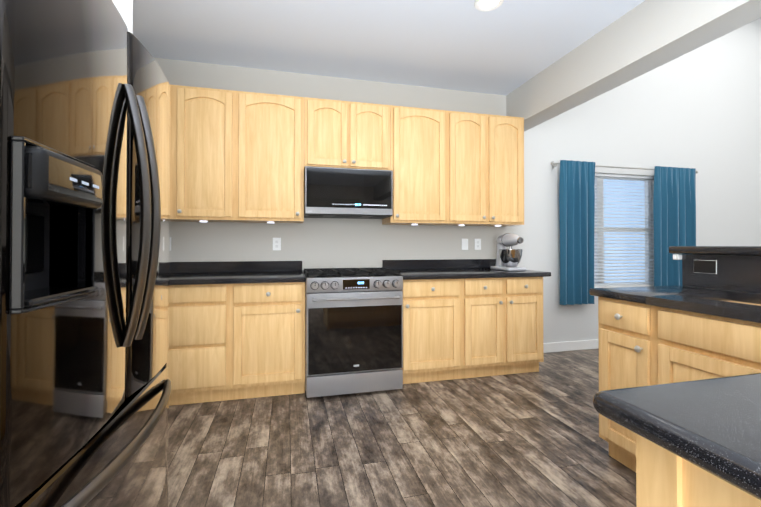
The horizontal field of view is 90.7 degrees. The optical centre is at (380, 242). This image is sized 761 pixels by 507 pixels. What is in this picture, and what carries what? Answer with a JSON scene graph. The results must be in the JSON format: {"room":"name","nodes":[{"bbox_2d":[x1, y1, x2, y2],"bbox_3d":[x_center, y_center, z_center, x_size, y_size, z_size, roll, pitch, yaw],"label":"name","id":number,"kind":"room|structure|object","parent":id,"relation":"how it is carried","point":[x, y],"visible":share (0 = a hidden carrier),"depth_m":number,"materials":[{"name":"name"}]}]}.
{"room":"kitchen","nodes":[
{"label":"kitchen","id":0,"kind":"room"},
{"bbox_2d":[112,0,132,33],"bbox_3d":[-1.384,-0.210,1.470,0.666,2.780,0.175,0,-1,-14],"label":"wall","id":1,"kind":"structure","parent":0,"point":[124,8],"depth_m":1.58,"materials":[{"name":"white paint"}]},
{"bbox_2d":[133,0,644,95],"bbox_3d":[0.469,-1.673,0.107,3.601,0.120,7.200,0,-1,-14],"label":"ceiling","id":2,"kind":"structure","parent":0,"point":[506,47],"depth_m":2.88,"materials":[{"name":"white paint"}]},
{"bbox_2d":[474,0,503,11],"bbox_3d":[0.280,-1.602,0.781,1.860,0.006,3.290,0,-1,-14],"label":"recessed light","id":3,"kind":"object","parent":2,"relation":"in","point":[487,5],"visible":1,"depth_m":2.51,"materials":[{"name":"white"}]},
{"bbox_2d":[168,349,635,506],"bbox_3d":[2.723,1.233,0.639,8.844,0.120,7.800,0,-1,-14],"label":"floor","id":4,"kind":"structure","parent":0,"point":[531,439],"depth_m":2.18,"materials":[{"name":"brown wood"}]},
{"bbox_2d":[0,0,170,506],"bbox_3d":[-1.099,0.266,0.965,0.909,1.820,0.916,0,-1,-14],"label":"fridge","id":5,"kind":"object","parent":4,"relation":"on","point":[85,386],"visible":1,"depth_m":0.85,"materials":[{"name":"black metal"}]},
{"bbox_2d":[166,284,229,405],"bbox_3d":[-1.555,0.750,2.975,0.759,0.890,0.606,0,-1,-14],"label":"base cabinet","id":6,"kind":"object","parent":4,"relation":"on","point":[198,362],"depth_m":2.73,"materials":[{"name":"brown wood"}]},
{"bbox_2d":[230,282,304,399],"bbox_3d":[-0.921,0.751,3.133,0.549,0.890,0.606,0,-1,-14],"label":"base cabinet","id":7,"kind":"object","parent":4,"relation":"on","point":[236,341],"depth_m":2.85,"materials":[{"name":"brown wood"}]},
{"bbox_2d":[169,261,304,284],"bbox_3d":[-1.357,0.234,3.011,1.456,0.139,0.642,0,-1,-14],"label":"countertop","id":8,"kind":"structure","parent":7,"relation":"on","point":[222,272],"depth_m":3.24,"materials":[{"name":"black stone"}]},
{"bbox_2d":[303,267,402,397],"bbox_3d":[-0.261,0.716,3.205,0.758,0.962,0.751,0,-1,-14],"label":"range","id":9,"kind":"object","parent":4,"relation":"on","point":[353,330],"visible":1,"depth_m":2.91,"materials":[{"name":"silver metal"}]},
{"bbox_2d":[401,278,464,383],"bbox_3d":[0.360,0.754,3.451,0.557,0.890,0.606,0,-1,-14],"label":"base cabinet","id":10,"kind":"object","parent":4,"relation":"on","point":[462,328],"depth_m":3.17,"materials":[{"name":"brown wood"}]},
{"bbox_2d":[465,277,543,377],"bbox_3d":[1.026,0.756,3.616,0.815,0.890,0.606,0,-1,-14],"label":"base cabinet","id":11,"kind":"object","parent":4,"relation":"on","point":[504,316],"depth_m":3.34,"materials":[{"name":"brown wood"}]},
{"bbox_2d":[382,259,550,279],"bbox_3d":[0.782,0.239,3.542,1.416,0.139,0.642,0,-1,-14],"label":"countertop","id":12,"kind":"structure","parent":11,"relation":"on","point":[442,269],"depth_m":3.64,"materials":[{"name":"black stone"}]},
{"bbox_2d":[490,233,526,270],"bbox_3d":[1.250,0.089,3.658,0.222,0.362,0.384,0,-1,-14],"label":"stand mixer","id":13,"kind":"object","parent":12,"relation":"on","point":[509,259],"visible":1,"depth_m":3.57,"materials":[{"name":"silver metal"}]},
{"bbox_2d":[598,296,645,462],"bbox_3d":[1.531,0.741,1.994,0.616,0.889,0.335,0,-1,-14],"label":"base cabinet","id":14,"kind":"object","parent":4,"relation":"on","point":[640,344],"depth_m":1.94,"materials":[{"name":"brown wood"}]},
{"bbox_2d":[622,426,760,506],"bbox_3d":[1.327,0.727,0.509,1.734,0.889,0.620,0,-1,-14],"label":"base cabinet","id":15,"kind":"object","parent":4,"relation":"on","point":[664,478],"depth_m":0.55,"materials":[{"name":"brown wood"}]},
{"bbox_2d":[593,373,760,499],"bbox_3d":[0.979,0.260,0.430,1.140,0.039,0.685,0,-1,-14],"label":"countertop","id":16,"kind":"structure","parent":15,"relation":"on","point":[712,426],"depth_m":0.52,"materials":[{"name":"black stone"}]},
{"bbox_2d":[646,300,760,385],"bbox_3d":[1.680,0.735,1.395,0.616,0.889,0.900,0,-1,-14],"label":"base cabinet","id":17,"kind":"object","parent":4,"relation":"on","point":[682,346],"depth_m":1.57,"materials":[{"name":"brown wood"}]},
{"bbox_2d":[589,286,760,322],"bbox_3d":[1.701,0.268,1.250,0.655,0.039,1.930,0,-1,-14],"label":"countertop","id":18,"kind":"structure","parent":17,"relation":"on","point":[709,302],"depth_m":1.77,"materials":[{"name":"black stone"}]},
{"bbox_2d":[649,286,716,289],"bbox_3d":[1.556,0.275,2.030,0.330,0.039,0.345,0,-1,-14],"label":"countertop","id":19,"kind":"structure","parent":17,"relation":"on","point":[650,287],"depth_m":2.10,"materials":[{"name":"black stone"}]},
{"bbox_2d":[673,254,760,293],"bbox_3d":[2.088,0.620,1.343,0.210,1.118,1.930,0,-1,-14],"label":"wall","id":20,"kind":"structure","parent":4,"relation":"on","point":[739,273],"depth_m":2.01,"materials":[{"name":"polished black granite stone"}]},
{"bbox_2d":[694,260,716,273],"bbox_3d":[1.823,0.136,2.112,0.006,0.074,0.120,0,-1,-14],"label":"electrical outlet plate","id":21,"kind":"object","parent":20,"relation":"attached to","point":[706,266],"depth_m":2.11,"materials":[{"name":"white plastic"}]},
{"bbox_2d":[669,246,760,254],"bbox_3d":[2.157,0.036,1.368,0.365,0.045,1.975,0,-1,-14],"label":"bar","id":22,"kind":"object","parent":20,"relation":"on","point":[736,250],"visible":1,"depth_m":2.02,"materials":[{"name":"black stone"}]},
{"bbox_2d":[153,18,760,342],"bbox_3d":[1.836,-0.944,4.231,8.644,4.300,0.160,0,-1,-14],"label":"wall","id":23,"kind":"structure","parent":0,"point":[699,109],"depth_m":4.18,"materials":[{"name":"paint"}]},
{"bbox_2d":[170,85,181,221],"bbox_3d":[-1.885,-0.713,3.051,0.445,1.062,0.327,0,-1,-14],"label":"upper cabinet","id":24,"kind":"object","parent":23,"relation":"attached to","point":[171,86],"depth_m":2.96,"materials":[{"name":"brown wood"}]},
{"bbox_2d":[174,85,237,221],"bbox_3d":[-1.445,-0.712,3.160,0.462,1.062,0.327,0,-1,-14],"label":"upper cabinet","id":25,"kind":"object","parent":23,"relation":"attached to","point":[205,119],"depth_m":3.01,"materials":[{"name":"brown wood"}]},
{"bbox_2d":[238,91,305,222],"bbox_3d":[-0.954,-0.721,3.282,0.550,1.082,0.327,0,-1,-14],"label":"upper cabinet","id":26,"kind":"object","parent":23,"relation":"attached to","point":[242,156],"depth_m":3.13,"materials":[{"name":"brown wood"}]},
{"bbox_2d":[273,238,280,249],"bbox_3d":[-0.949,0.014,3.443,0.072,0.116,0.007,0,-1,-14],"label":"electrical outlet plate","id":27,"kind":"object","parent":23,"relation":"attached to","point":[276,241],"depth_m":3.44,"materials":[{"name":"white plastic"}]},
{"bbox_2d":[306,97,357,168],"bbox_3d":[-0.468,-0.941,3.405,0.448,0.601,0.327,0,-1,-14],"label":"upper cabinet","id":28,"kind":"object","parent":23,"relation":"attached to","point":[331,125],"depth_m":3.25,"materials":[{"name":"brown wood"}]},
{"bbox_2d":[304,166,392,218],"bbox_3d":[-0.307,-0.431,3.402,0.758,0.406,0.402,0,-1,-14],"label":"microwave","id":29,"kind":"object","parent":28,"relation":"attached to","point":[343,193],"visible":1,"depth_m":3.21,"materials":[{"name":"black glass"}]},
{"bbox_2d":[358,102,393,172],"bbox_3d":[-0.163,-0.950,3.481,0.448,0.621,0.327,0,-1,-14],"label":"upper cabinet","id":30,"kind":"object","parent":23,"relation":"attached to","point":[375,121],"depth_m":3.35,"materials":[{"name":"brown wood"}]},
{"bbox_2d":[382,106,449,224],"bbox_3d":[0.322,-0.718,3.599,0.547,1.082,0.327,0,-1,-14],"label":"upper cabinet","id":31,"kind":"object","parent":23,"relation":"attached to","point":[421,175],"depth_m":3.45,"materials":[{"name":"brown wood"}]},
{"bbox_2d":[462,239,467,249],"bbox_3d":[0.875,0.019,3.896,0.072,0.116,0.007,0,-1,-14],"label":"electrical outlet plate","id":32,"kind":"object","parent":23,"relation":"attached to","point":[464,241],"depth_m":3.89,"materials":[{"name":"white plastic"}]},
{"bbox_2d":[450,111,489,225],"bbox_3d":[0.787,-0.707,3.714,0.412,1.062,0.327,0,-1,-14],"label":"upper cabinet","id":33,"kind":"object","parent":23,"relation":"attached to","point":[469,132],"depth_m":3.57,"materials":[{"name":"brown wood"}]},
{"bbox_2d":[475,239,480,249],"bbox_3d":[1.017,0.019,3.931,0.072,0.116,0.007,0,-1,-14],"label":"electrical outlet plate","id":34,"kind":"object","parent":23,"relation":"attached to","point":[477,241],"depth_m":3.93,"materials":[{"name":"white plastic"}]},
{"bbox_2d":[474,115,523,226],"bbox_3d":[1.187,-0.706,3.814,0.412,1.062,0.327,0,-1,-14],"label":"upper cabinet","id":35,"kind":"object","parent":23,"relation":"attached to","point":[506,132],"depth_m":3.66,"materials":[{"name":"brown wood"}]},
{"bbox_2d":[543,339,598,352],"bbox_3d":[3.606,1.157,4.560,4.640,0.105,0.014,0,-1,-14],"label":"baseboard","id":36,"kind":"structure","parent":23,"relation":"attached to","point":[569,346],"depth_m":4.18,"materials":[{"name":"white wood"}]},
{"bbox_2d":[594,177,653,287],"bbox_3d":[2.660,-0.137,4.417,1.346,1.326,0.132,0,-1,-14],"label":"window unit","id":37,"kind":"structure","parent":23,"relation":"in","point":[647,192],"depth_m":4.48,"materials":[{"name":"white plastic"}]},
{"bbox_2d":[594,173,653,286],"bbox_3d":[2.667,-0.146,4.389,1.326,1.304,0.046,0,-1,-14],"label":"window blinds","id":38,"kind":"object","parent":37,"relation":"attached to","point":[616,176],"visible":0.48,"depth_m":4.44,"materials":[{"name":"white plastic"}]},
{"bbox_2d":[551,161,697,173],"bbox_3d":[2.862,-0.848,4.360,2.074,0.070,0.077,0,-1,-14],"label":"curtain rod","id":39,"kind":"object","parent":23,"relation":"attached to","point":[553,163],"visible":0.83,"depth_m":4.29,"materials":[{"name":"silver metal"}]},
{"bbox_2d":[559,160,594,304],"bbox_3d":[2.173,-0.110,4.122,0.448,1.570,0.067,0,-1,-14],"label":"curtain","id":40,"kind":"object","parent":39,"relation":"hanging from","point":[577,202],"visible":1,"depth_m":4.11,"materials":[{"name":"blue fabric"}]},
{"bbox_2d":[653,166,695,285],"bbox_3d":[3.510,-0.087,4.453,0.620,1.610,0.067,0,-1,-14],"label":"curtain","id":41,"kind":"object","parent":39,"relation":"hanging from","point":[674,204],"visible":0.71,"depth_m":4.43,"materials":[{"name":"blue fabric"}]},
{"bbox_2d":[506,0,760,130],"bbox_3d":[2.329,-2.186,0.574,0.231,1.885,7.200,0,-1,-14],"label":"header beam","id":42,"kind":"structure","parent":0,"point":[644,37],"depth_m":2.63,"materials":[{"name":"paint"}]},
{"label":"outside","id":43,"kind":"structure","parent":0,"visible":0},
{"bbox_2d":[603,179,644,282],"bbox_3d":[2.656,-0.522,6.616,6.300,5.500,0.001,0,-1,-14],"label":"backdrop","id":44,"kind":"structure","parent":43,"point":[622,192],"depth_m":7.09,"materials":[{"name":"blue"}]}
]}

